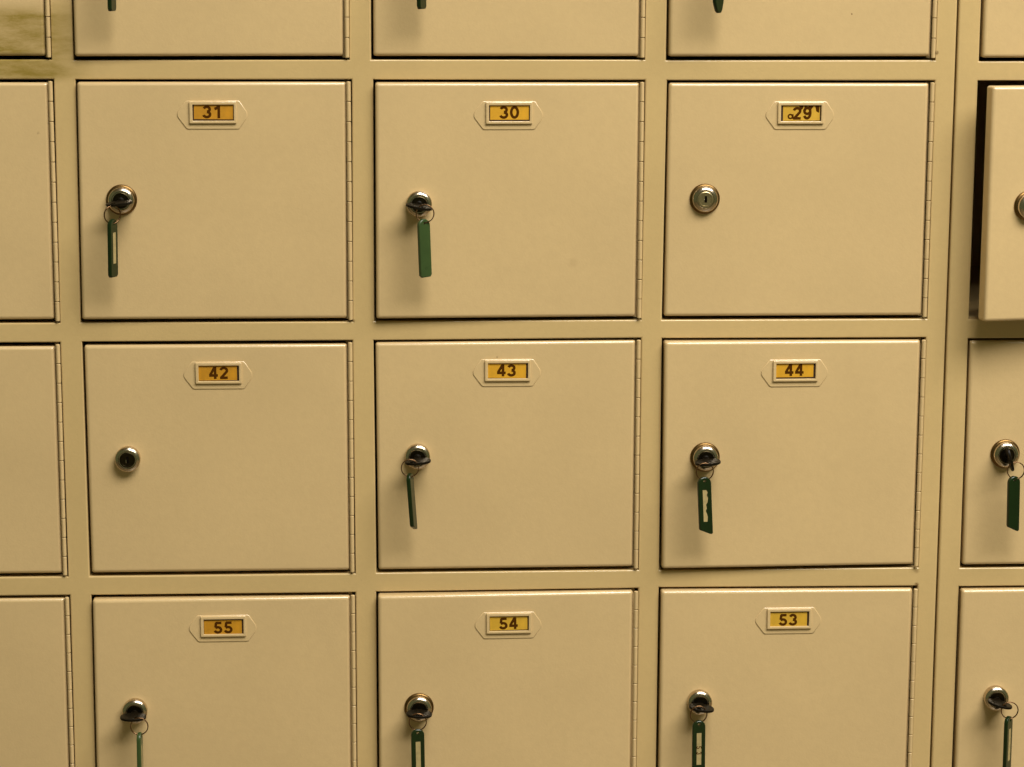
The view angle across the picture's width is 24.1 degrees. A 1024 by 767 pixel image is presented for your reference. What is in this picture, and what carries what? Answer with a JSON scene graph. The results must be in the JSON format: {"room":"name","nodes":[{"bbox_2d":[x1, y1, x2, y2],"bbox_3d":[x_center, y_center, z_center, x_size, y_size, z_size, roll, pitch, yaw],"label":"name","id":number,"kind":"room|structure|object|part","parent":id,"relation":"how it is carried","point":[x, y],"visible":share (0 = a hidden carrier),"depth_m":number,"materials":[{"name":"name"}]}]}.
{"room":"changing room","nodes":[
{"label":"changing room","id":0,"kind":"room"},
{"bbox_3d":[0.172,1.536,0.770,6.800,0.100,4.820,0,10,-3],"label":"floor","id":1,"kind":"structure","parent":0,"visible":0},
{"bbox_2d":[0,0,956,766],"bbox_3d":[-0.154,0.269,2.562,1.121,1.739,0.468,0,10,-3],"label":"lockers","id":2,"kind":"object","parent":1,"relation":"on","point":[666,236],"visible":0.99,"depth_m":2.30,"materials":[{"name":"beige metal"}]},
{"bbox_3d":[-0.555,-0.413,2.203,0.248,0.223,0.015,0,10,-3],"label":"door","id":3,"kind":"part","parent":2,"relation":"part of","materials":[{"name":"beige paint"}]},
{"bbox_3d":[-0.556,-0.170,2.248,0.249,0.222,0.015,0,10,-3],"label":"door","id":4,"kind":"part","parent":2,"relation":"part of","materials":[{"name":"beige paint"}]},
{"bbox_3d":[-0.557,0.073,2.293,0.248,0.222,0.015,0,10,-3],"label":"door","id":5,"kind":"part","parent":2,"relation":"part of","materials":[{"name":"beige paint"}]},
{"bbox_3d":[-0.557,0.315,2.337,0.249,0.221,0.015,0,10,-3],"label":"door","id":6,"kind":"part","parent":2,"relation":"part of","materials":[{"name":"beige paint"}]},
{"bbox_2d":[107,0,115,10],"bbox_3d":[-0.364,-0.377,2.185,0.024,0.075,0.025,-9,14,-41],"label":"key","id":7,"kind":"object","parent":2,"relation":"attached to","point":[111,4],"visible":1,"depth_m":2.18,"materials":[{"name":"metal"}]},
{"bbox_2d":[104,197,132,277],"bbox_3d":[-0.364,-0.136,2.230,0.026,0.073,0.027,0,10,-3],"label":"key","id":8,"kind":"object","parent":2,"relation":"attached to","point":[112,235],"visible":1,"depth_m":2.22,"materials":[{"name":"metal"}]},
{"bbox_2d":[120,710,148,766],"bbox_3d":[-0.365,0.354,2.320,0.024,0.075,0.028,-9,14,-41],"label":"key","id":9,"kind":"object","parent":2,"relation":"attached to","point":[134,716],"visible":1,"depth_m":2.31,"materials":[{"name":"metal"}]},
{"bbox_3d":[-0.280,-0.415,2.213,0.249,0.223,0.015,-1,10,-4],"label":"door","id":10,"kind":"part","parent":2,"relation":"part of","materials":[{"name":"beige paint"}]},
{"bbox_3d":[-0.281,-0.172,2.259,0.250,0.223,0.015,-1,10,-4],"label":"door","id":11,"kind":"part","parent":2,"relation":"part of","materials":[{"name":"beige paint"}]},
{"bbox_3d":[-0.281,0.071,2.306,0.249,0.222,0.015,0,10,-3],"label":"door","id":12,"kind":"part","parent":2,"relation":"part of","materials":[{"name":"beige paint"}]},
{"bbox_3d":[-0.282,0.314,2.347,0.249,0.220,0.015,-1,10,-4],"label":"door","id":13,"kind":"part","parent":2,"relation":"part of","materials":[{"name":"beige paint"}]},
{"bbox_2d":[401,454,430,528],"bbox_3d":[-0.091,0.105,2.290,0.024,0.070,0.029,8,13,36],"label":"key","id":14,"kind":"object","parent":2,"relation":"attached to","point":[417,460],"visible":1,"depth_m":2.28,"materials":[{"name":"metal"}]},
{"bbox_2d":[406,709,431,766],"bbox_3d":[-0.090,0.353,2.336,0.025,0.075,0.024,0,10,-3],"label":"key","id":15,"kind":"object","parent":2,"relation":"attached to","point":[417,740],"visible":1,"depth_m":2.32,"materials":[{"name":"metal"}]},
{"bbox_2d":[406,201,434,277],"bbox_3d":[-0.086,-0.135,2.244,0.027,0.070,0.026,0,10,-3],"label":"key","id":16,"kind":"object","parent":2,"relation":"attached to","point":[423,225],"visible":1,"depth_m":2.23,"materials":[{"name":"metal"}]},
{"bbox_2d":[417,0,425,8],"bbox_3d":[-0.087,-0.380,2.204,0.024,0.070,0.025,-9,14,-41],"label":"key","id":17,"kind":"object","parent":2,"relation":"attached to","point":[421,4],"visible":1,"depth_m":2.20,"materials":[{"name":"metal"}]},
{"bbox_3d":[-0.006,0.312,2.358,0.248,0.223,0.015,-1,10,-4],"label":"door","id":18,"kind":"part","parent":2,"relation":"part of","materials":[{"name":"beige paint"}]},
{"bbox_3d":[-0.006,0.068,2.319,0.249,0.224,0.015,0,10,-3],"label":"door","id":19,"kind":"part","parent":2,"relation":"part of","materials":[{"name":"beige paint"}]},
{"bbox_3d":[-0.005,-0.417,2.230,0.249,0.223,0.015,0,10,-3],"label":"door","id":20,"kind":"part","parent":2,"relation":"part of","materials":[{"name":"beige paint"}]},
{"bbox_3d":[-0.005,-0.173,2.271,0.248,0.222,0.015,-1,10,-4],"label":"door","id":21,"kind":"part","parent":2,"relation":"part of","materials":[{"name":"beige paint"}]},
{"bbox_2d":[689,702,713,766],"bbox_3d":[0.185,0.347,2.351,0.025,0.073,0.024,0,10,-3],"label":"key","id":22,"kind":"object","parent":2,"relation":"attached to","point":[698,731],"visible":1,"depth_m":2.34,"materials":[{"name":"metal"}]},
{"bbox_2d":[695,456,720,533],"bbox_3d":[0.187,0.107,2.304,0.025,0.074,0.024,0,10,-3],"label":"key","id":23,"kind":"object","parent":2,"relation":"attached to","point":[704,493],"visible":1,"depth_m":2.29,"materials":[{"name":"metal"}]},
{"bbox_2d":[713,0,723,12],"bbox_3d":[0.186,-0.380,2.213,0.024,0.075,0.025,8,13,36],"label":"key","id":24,"kind":"object","parent":2,"relation":"attached to","point":[718,4],"visible":1,"depth_m":2.21,"materials":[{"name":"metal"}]},
{"bbox_3d":[0.269,0.310,2.374,0.248,0.223,0.015,0,10,-3],"label":"door","id":25,"kind":"part","parent":2,"relation":"part of","materials":[{"name":"beige paint"}]},
{"bbox_3d":[0.269,0.068,2.329,0.248,0.224,0.015,-1,10,-4],"label":"door","id":26,"kind":"part","parent":2,"relation":"part of","materials":[{"name":"beige paint"}]},
{"bbox_3d":[0.270,-0.175,2.288,0.249,0.222,0.015,0,10,-3],"label":"door","id":27,"kind":"part","parent":2,"relation":"part of","materials":[{"name":"beige paint"}]},
{"bbox_3d":[0.270,-0.418,2.241,0.248,0.223,0.015,-1,10,-4],"label":"door","id":28,"kind":"part","parent":2,"relation":"part of","materials":[{"name":"beige paint"}]},
{"bbox_2d":[930,0,1023,766],"bbox_3d":[0.556,0.267,2.584,0.297,1.739,0.493,0,10,-3],"label":"lockers","id":29,"kind":"object","parent":1,"relation":"on","point":[978,657],"visible":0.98,"depth_m":2.33,"materials":[{"name":"beige metal"}]},
{"bbox_3d":[0.565,0.309,2.389,0.248,0.221,0.015,0,10,-3],"label":"door","id":30,"kind":"part","parent":29,"relation":"part of","materials":[{"name":"beige paint"}]},
{"bbox_3d":[0.565,0.066,2.347,0.248,0.223,0.015,0,10,-3],"label":"door","id":31,"kind":"part","parent":29,"relation":"part of","materials":[{"name":"beige paint"}]},
{"bbox_3d":[0.567,-0.173,2.284,0.248,0.222,0.015,-2,11,-12],"label":"door","id":32,"kind":"part","parent":29,"relation":"part of","materials":[{"name":"beige paint"}]},
{"bbox_3d":[0.567,-0.420,2.256,0.248,0.224,0.015,-1,10,-4],"label":"door","id":33,"kind":"part","parent":29,"relation":"part of","materials":[{"name":"beige paint"}]},
{"bbox_2d":[987,697,1018,766],"bbox_3d":[0.479,0.346,2.363,0.024,0.073,0.029,-7,12,-32],"label":"key","id":34,"kind":"object","parent":29,"relation":"attached to","point":[1008,723],"visible":1,"depth_m":2.35,"materials":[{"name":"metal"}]},
{"bbox_2d":[1004,446,1023,530],"bbox_3d":[0.484,0.101,2.321,0.018,0.083,0.025,0,10,-3],"label":"key","id":35,"kind":"object","parent":29,"relation":"attached to","point":[1013,483],"visible":1,"depth_m":2.31,"materials":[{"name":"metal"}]}
]}

